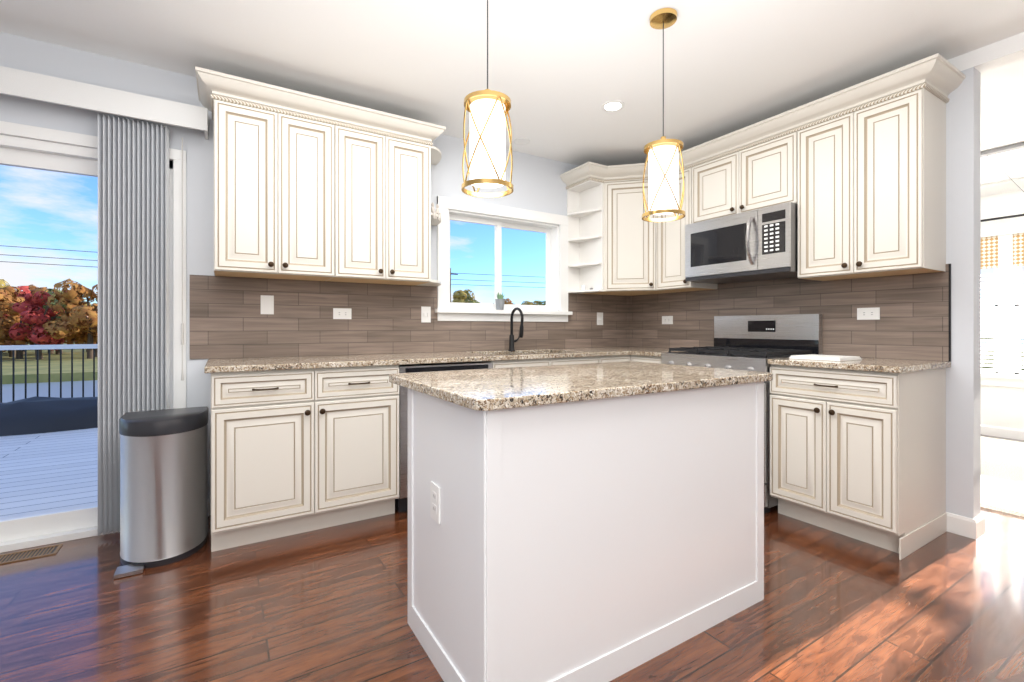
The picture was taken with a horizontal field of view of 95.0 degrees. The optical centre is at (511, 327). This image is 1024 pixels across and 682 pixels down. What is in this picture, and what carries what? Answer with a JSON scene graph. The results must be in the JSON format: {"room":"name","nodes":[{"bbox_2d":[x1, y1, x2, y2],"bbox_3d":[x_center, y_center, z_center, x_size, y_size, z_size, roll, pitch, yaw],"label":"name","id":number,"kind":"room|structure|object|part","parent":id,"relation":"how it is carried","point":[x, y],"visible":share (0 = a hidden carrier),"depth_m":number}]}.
{"room":"kitchen","nodes":[
{"label":"kitchen","id":0,"kind":"room"},
{"bbox_2d":[0,32,597,514],"bbox_3d":[-0.057,-0.172,3.869,9.580,2.540,0.140,0,0,-32],"label":"wall","id":1,"kind":"structure","parent":0,"point":[538,184],"depth_m":2.69},
{"bbox_2d":[0,121,185,552],"bbox_3d":[-2.731,0.048,2.232,1.950,2.100,0.190,0,0,-32],"label":"door frame","id":2,"kind":"structure","parent":1,"relation":"attached to","point":[24,532],"depth_m":2.45},
{"bbox_2d":[0,66,207,139],"bbox_3d":[-2.675,-1.155,2.089,2.215,0.125,0.149,0,0,-32],"label":"valance headrail","id":3,"kind":"object","parent":1,"relation":"attached to","point":[39,87],"visible":1,"depth_m":2.37},
{"bbox_2d":[181,138,183,380],"bbox_3d":[-1.848,-0.382,2.627,0.014,1.360,0.014,0,0,-32],"label":"cord","id":4,"kind":"object","parent":3,"relation":"hanging from","point":[182,339],"visible":0.96,"depth_m":2.63},
{"bbox_2d":[98,114,168,535],"bbox_3d":[-2.010,-0.012,2.491,0.300,2.160,0.067,0,0,-32],"label":"vertical blinds","id":5,"kind":"object","parent":1,"relation":"attached to","point":[133,266],"visible":0.75,"depth_m":2.48},
{"bbox_2d":[214,94,333,280],"bbox_3d":[-1.391,-0.769,2.758,0.609,0.938,0.356,0,0,-32],"label":"upper cabinet","id":6,"kind":"object","parent":1,"relation":"attached to","point":[273,195],"visible":1,"depth_m":2.62},
{"bbox_2d":[195,66,445,145],"bbox_3d":[-1.124,-1.269,2.906,1.376,0.115,0.383,0,0,-32],"label":"crown molding","id":7,"kind":"structure","parent":1,"relation":"attached to","point":[220,85],"depth_m":2.70},
{"bbox_2d":[327,122,430,285],"bbox_3d":[-0.872,-0.769,3.077,0.609,0.938,0.356,0,0,-32],"label":"upper cabinet","id":8,"kind":"object","parent":1,"relation":"attached to","point":[382,209],"visible":0.94,"depth_m":2.94},
{"bbox_2d":[190,275,628,358],"bbox_3d":[-0.356,-0.059,3.598,3.494,0.485,0.008,0,0,-32],"label":"backsplash","id":9,"kind":"structure","parent":1,"relation":"attached to","point":[228,319],"depth_m":3.15},
{"bbox_2d":[261,295,273,313],"bbox_3d":[-1.506,-0.138,2.884,0.072,0.116,0.005,0,0,-32],"label":"electrical outlet","id":10,"kind":"object","parent":9,"relation":"attached to","point":[267,304],"visible":1,"depth_m":2.88},
{"bbox_2d":[333,308,350,318],"bbox_3d":[-1.127,-0.090,3.115,0.116,0.072,0.006,0,0,-32],"label":"electrical outlet","id":11,"kind":"object","parent":9,"relation":"attached to","point":[341,313],"visible":1,"depth_m":3.11},
{"bbox_2d":[421,306,430,322],"bbox_3d":[-0.626,-0.093,3.419,0.072,0.116,0.013,0,0,-32],"label":"light switch","id":12,"kind":"object","parent":9,"relation":"attached to","point":[425,314],"visible":1,"depth_m":3.42},
{"bbox_2d":[597,312,602,324],"bbox_3d":[0.811,-0.078,4.302,0.072,0.116,0.013,0,0,-32],"label":"light switch","id":13,"kind":"object","parent":9,"relation":"attached to","point":[599,318],"visible":1,"depth_m":4.30},
{"bbox_2d":[415,146,440,286],"bbox_3d":[-0.555,-0.760,3.304,0.165,0.918,0.299,0,0,-32],"label":"corner shelf","id":14,"kind":"object","parent":1,"relation":"attached to","point":[435,155],"visible":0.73,"depth_m":3.30},
{"bbox_2d":[431,203,440,220],"bbox_3d":[-0.516,-0.785,3.182,0.073,0.119,0.084,0,0,-32],"label":"figurine","id":15,"kind":"object","parent":14,"relation":"on","point":[433,211],"visible":0.96,"depth_m":3.17},
{"bbox_2d":[435,196,572,321],"bbox_3d":[-0.059,-0.509,3.835,1.260,0.925,0.195,0,0,-32],"label":"window","id":16,"kind":"structure","parent":1,"relation":"in","point":[554,308],"depth_m":3.84},
{"bbox_2d":[495,292,504,309],"bbox_3d":[-0.095,-0.207,3.730,0.080,0.140,0.080,0,0,-32],"label":"plant pot","id":17,"kind":"object","parent":16,"relation":"on","point":[500,301],"visible":0.96,"depth_m":3.71},
{"bbox_2d":[567,180,603,293],"bbox_3d":[0.626,-0.770,4.027,0.149,0.938,0.304,0,0,-32],"label":"corner shelf","id":18,"kind":"object","parent":1,"relation":"attached to","point":[585,207],"visible":0.98,"depth_m":4.06},
{"bbox_2d":[0,434,1023,681],"bbox_3d":[1.550,1.158,1.253,9.580,0.120,6.280,0,0,-32],"label":"floor","id":19,"kind":"structure","parent":0,"point":[326,604],"depth_m":1.79},
{"bbox_2d":[0,544,62,564],"bbox_3d":[-2.382,1.095,2.229,0.340,0.005,0.120,0,0,-32],"label":"floor vent","id":20,"kind":"object","parent":19,"relation":"in","point":[28,554],"visible":1,"depth_m":2.26},
{"bbox_2d":[114,406,208,578],"bbox_3d":[-1.692,0.762,2.280,0.354,0.672,0.375,0,0,-32],"label":"trash can","id":21,"kind":"object","parent":19,"relation":"on","point":[163,487],"visible":1,"depth_m":2.17},
{"bbox_2d":[211,365,398,551],"bbox_3d":[-1.187,0.656,2.702,0.913,0.883,0.657,0,0,-32],"label":"base cabinet","id":22,"kind":"object","parent":19,"relation":"on","point":[295,451],"visible":1,"depth_m":2.42},
{"bbox_2d":[395,361,491,512],"bbox_3d":[-0.525,0.662,3.079,0.604,0.872,0.656,0,0,-32],"label":"dishwasher","id":23,"kind":"object","parent":19,"relation":"on","point":[401,503],"visible":0.21,"depth_m":2.71},
{"bbox_2d":[484,356,598,367],"bbox_3d":[0.109,0.656,3.499,0.913,0.883,0.656,0,0,-32],"label":"base cabinet","id":24,"kind":"object","parent":19,"relation":"on","point":[536,362],"visible":0.06,"depth_m":3.22},
{"bbox_2d":[408,382,763,681],"bbox_3d":[0.304,0.656,1.840,1.282,0.883,0.656,0,0,-32],"label":"kitchen island","id":25,"kind":"object","parent":19,"relation":"on","point":[603,540],"visible":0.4,"depth_m":1.47},
{"bbox_2d":[430,481,439,523],"bbox_3d":[-0.250,0.568,1.520,0.006,0.116,0.072,0,0,-32],"label":"outlet","id":26,"kind":"object","parent":25,"relation":"attached to","point":[434,501],"visible":1,"depth_m":1.51},
{"bbox_2d":[389,361,772,410],"bbox_3d":[0.285,0.199,1.870,1.350,0.030,0.785,0,0,-32],"label":"island countertop","id":27,"kind":"structure","parent":25,"relation":"on","point":[493,389],"depth_m":1.62},
{"bbox_2d":[598,355,660,362],"bbox_3d":[0.976,0.656,3.861,0.941,0.883,0.947,0,0,-32],"label":"base cabinet","id":28,"kind":"object","parent":19,"relation":"on","point":[623,358],"depth_m":3.55},
{"bbox_2d":[204,346,683,372],"bbox_3d":[-0.073,0.199,3.220,3.404,0.030,0.947,0,0,-32],"label":"countertop","id":29,"kind":"structure","parent":28,"relation":"on","point":[264,363],"depth_m":2.85},
{"bbox_2d":[508,307,523,350],"bbox_3d":[0.059,0.016,3.586,0.118,0.335,0.189,0,0,-32],"label":"faucet","id":30,"kind":"object","parent":29,"relation":"on","point":[512,340],"visible":1,"depth_m":3.61},
{"bbox_2d":[661,314,821,512],"bbox_3d":[1.521,0.505,3.189,0.722,1.185,0.758,0,0,-32],"label":"range","id":31,"kind":"object","parent":19,"relation":"on","point":[751,342],"visible":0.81,"depth_m":3.13},
{"bbox_2d":[770,365,946,559],"bbox_3d":[1.907,0.656,2.617,0.657,0.883,0.616,0,0,-32],"label":"base cabinet","id":32,"kind":"object","parent":19,"relation":"on","point":[858,455],"depth_m":2.40},
{"bbox_2d":[768,357,950,372],"bbox_3d":[1.917,0.199,2.613,0.649,0.030,0.628,0,0,-32],"label":"countertop","id":33,"kind":"structure","parent":32,"relation":"on","point":[886,365],"depth_m":2.43},
{"bbox_2d":[789,354,861,360],"bbox_3d":[1.807,0.174,2.708,0.260,0.018,0.270,0,0,-32],"label":"folded towel","id":34,"kind":"object","parent":33,"relation":"on","point":[827,357],"visible":1,"depth_m":2.66},
{"bbox_3d":[2.082,1.048,2.367,0.589,0.100,0.008,0,0,-32],"label":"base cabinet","id":35,"kind":"part","parent":32,"relation":"part of"},
{"bbox_2d":[981,436,1023,516],"bbox_3d":[4.133,1.087,3.134,2.430,0.022,3.700,0,0,-32],"label":"shag rug","id":36,"kind":"object","parent":19,"relation":"on","point":[1002,475],"depth_m":3.40},
{"bbox_2d":[0,0,1023,184],"bbox_3d":[1.550,-1.502,1.253,9.580,0.120,6.280,0,0,-32],"label":"ceiling","id":37,"kind":"structure","parent":0,"point":[560,72],"depth_m":2.46},
{"bbox_2d":[461,0,512,197],"bbox_3d":[-0.091,-0.975,1.747,0.194,0.932,0.194,0,0,-32],"label":"pendant light","id":38,"kind":"object","parent":37,"relation":"hanging from","point":[488,109],"visible":1,"depth_m":1.69},
{"bbox_2d":[513,138,529,144],"bbox_3d":[0.076,-1.438,3.634,0.130,0.006,0.130,0,0,-32],"label":"ceiling detector","id":39,"kind":"object","parent":37,"relation":"attached to","point":[521,141],"visible":1,"depth_m":3.63},
{"bbox_2d":[601,100,624,111],"bbox_3d":[0.657,-1.438,3.051,0.150,0.006,0.150,0,0,-32],"label":"recessed light","id":40,"kind":"object","parent":37,"relation":"in","point":[613,105],"visible":1,"depth_m":3.05},
{"bbox_2d":[642,8,685,221],"bbox_3d":[0.702,-0.975,2.175,0.194,0.932,0.194,0,0,-32],"label":"pendant light","id":41,"kind":"object","parent":37,"relation":"hanging from","point":[662,158],"visible":1,"depth_m":2.13},
{"bbox_2d":[981,142,1023,191],"bbox_3d":[4.234,-0.999,3.284,0.070,0.884,1.450,0,0,-32],"label":"linear chandelier","id":42,"kind":"object","parent":37,"relation":"hanging from","point":[1020,145],"visible":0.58,"depth_m":3.75},
{"bbox_2d":[735,32,1023,518],"bbox_3d":[2.748,-0.172,1.989,0.112,2.540,6.000,0,0,-32],"label":"wall","id":43,"kind":"structure","parent":0,"point":[963,259],"depth_m":2.48},
{"bbox_2d":[582,177,674,295],"bbox_3d":[1.031,-0.769,4.093,0.611,0.938,0.615,0,0,-32],"label":"upper cabinet","id":44,"kind":"object","parent":43,"relation":"attached to","point":[629,251],"visible":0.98,"depth_m":3.88},
{"bbox_2d":[656,165,716,291],"bbox_3d":[1.388,-0.769,3.757,0.356,0.938,0.341,0,0,-32],"label":"upper cabinet","id":45,"kind":"object","parent":43,"relation":"attached to","point":[670,255],"visible":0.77,"depth_m":3.67},
{"bbox_2d":[692,128,797,222],"bbox_3d":[1.677,-1.001,3.286,0.356,0.475,0.762,0,0,-32],"label":"upper cabinet","id":46,"kind":"object","parent":43,"relation":"attached to","point":[762,175],"visible":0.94,"depth_m":3.16},
{"bbox_2d":[685,202,797,283],"bbox_3d":[1.630,-0.552,3.257,0.464,0.420,0.758,0,0,-32],"label":"microwave","id":47,"kind":"object","parent":46,"relation":"attached to","point":[757,244],"visible":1,"depth_m":3.11},
{"bbox_2d":[560,53,965,188],"bbox_3d":[1.406,-1.269,3.277,0.470,0.115,2.528,0,0,-44],"label":"crown molding","id":48,"kind":"structure","parent":43,"relation":"attached to","point":[938,75],"depth_m":2.79},
{"bbox_2d":[629,264,950,361],"bbox_3d":[1.742,-0.079,3.510,0.010,0.525,2.338,0,0,-32],"label":"backsplash","id":49,"kind":"structure","parent":43,"relation":"attached to","point":[913,322],"depth_m":2.98},
{"bbox_2d":[662,316,672,323],"bbox_3d":[1.363,-0.063,4.114,0.006,0.072,0.116,0,0,-32],"label":"electrical outlet","id":50,"kind":"object","parent":49,"relation":"attached to","point":[667,319],"visible":1,"depth_m":4.11},
{"bbox_2d":[857,307,879,319],"bbox_3d":[2.151,-0.082,2.831,0.006,0.072,0.116,0,0,-32],"label":"electrical outlet","id":51,"kind":"object","parent":49,"relation":"attached to","point":[868,313],"visible":1,"depth_m":2.83},
{"bbox_2d":[798,84,945,280],"bbox_3d":[2.036,-0.769,2.701,0.356,0.938,0.609,0,0,-32],"label":"upper cabinet","id":52,"kind":"object","parent":43,"relation":"attached to","point":[871,191],"visible":1,"depth_m":2.54},
{"bbox_2d":[945,512,984,536],"bbox_3d":[1.871,1.048,3.517,0.036,0.100,2.418,0,0,-32],"label":"baseboard","id":53,"kind":"structure","parent":43,"relation":"attached to","point":[974,528],"depth_m":2.47},
{"bbox_2d":[981,189,1023,429],"bbox_3d":[5.572,-0.172,3.724,0.140,2.540,6.000,0,0,-32],"label":"wall","id":54,"kind":"structure","parent":0,"point":[1002,406],"depth_m":4.68},
{"bbox_2d":[981,177,1023,196],"bbox_3d":[5.476,-1.392,3.666,0.085,0.100,6.000,0,0,-32],"label":"crown molding","id":55,"kind":"structure","parent":54,"relation":"attached to","point":[999,187],"depth_m":4.62},
{"bbox_2d":[981,214,1023,221],"bbox_3d":[4.875,-1.082,4.646,0.081,0.024,2.400,0,0,-32],"label":"curtain rod","id":56,"kind":"object","parent":54,"relation":"attached to","point":[1003,217],"visible":0.19,"depth_m":4.63},
{"bbox_2d":[981,223,1023,387],"bbox_3d":[4.944,-0.212,4.688,0.200,1.600,2.020,0,0,-32],"label":"window","id":57,"kind":"structure","parent":54,"relation":"in","point":[1006,269],"depth_m":4.66},
{"bbox_2d":[981,272,1023,372],"bbox_3d":[4.936,-0.050,4.683,0.045,0.984,1.780,0,0,-32],"label":"window blinds","id":58,"kind":"object","parent":57,"relation":"attached to","point":[1018,358],"depth_m":4.75},
{"bbox_2d":[981,233,1023,268],"bbox_3d":[4.927,-0.762,4.678,0.004,0.320,1.780,0,0,-32],"label":"woven shade","id":59,"kind":"object","parent":57,"relation":"attached to","point":[989,252],"visible":0.11,"depth_m":4.74},
{"bbox_2d":[981,424,1023,439],"bbox_3d":[5.498,1.048,3.697,0.014,0.100,5.970,0,0,-32],"label":"baseboard","id":60,"kind":"structure","parent":54,"relation":"attached to","point":[1011,433],"depth_m":4.67},
{"label":"outside","id":61,"kind":"structure","parent":0,"visible":0},
{"bbox_2d":[0,428,97,519],"bbox_3d":[-4.535,1.238,4.375,5.200,0.160,5.409,0,0,-32],"label":"deck","id":62,"kind":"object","parent":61,"point":[43,473],"visible":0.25,"depth_m":3.74},
{"bbox_2d":[0,396,97,436],"bbox_3d":[-5.519,1.000,5.595,2.700,0.315,1.200,0,0,-32],"label":"outdoor sofa","id":63,"kind":"object","parent":62,"relation":"on","point":[32,415],"visible":0.5,"depth_m":5.26},
{"bbox_2d":[0,344,97,402],"bbox_3d":[-5.898,0.668,6.594,5.200,0.980,0.100,0,0,-32],"label":"deck railing","id":64,"kind":"object","parent":62,"relation":"on","point":[13,348],"visible":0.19,"depth_m":6.34},
{"bbox_2d":[2,338,1023,383],"bbox_3d":[-33.699,2.898,80.297,340.000,1.200,154.400,0,0,-32],"label":"lawn","id":65,"kind":"structure","parent":61,"point":[43,368],"depth_m":28.67},
{"bbox_2d":[0,278,545,359],"bbox_3d":[-16.973,-2.156,66.055,151.991,9.161,40.036,0,0,-32],"label":"trees","id":66,"kind":"object","parent":65,"relation":"on","point":[32,315],"visible":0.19,"depth_m":35.16},
{"bbox_2d":[0,245,545,301],"bbox_3d":[-8.787,-3.117,66.497,120.008,11.030,16.059,0,0,-32],"label":"power lines","id":67,"kind":"object","parent":65,"relation":"on","point":[97,260],"visible":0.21,"depth_m":50.48},
{"bbox_2d":[2,339,1023,402],"bbox_3d":[-1.606,3.073,28.069,340.000,0.450,16.980,0,0,-32],"label":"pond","id":68,"kind":"structure","parent":65,"relation":"in","point":[43,390],"depth_m":21.46}
]}

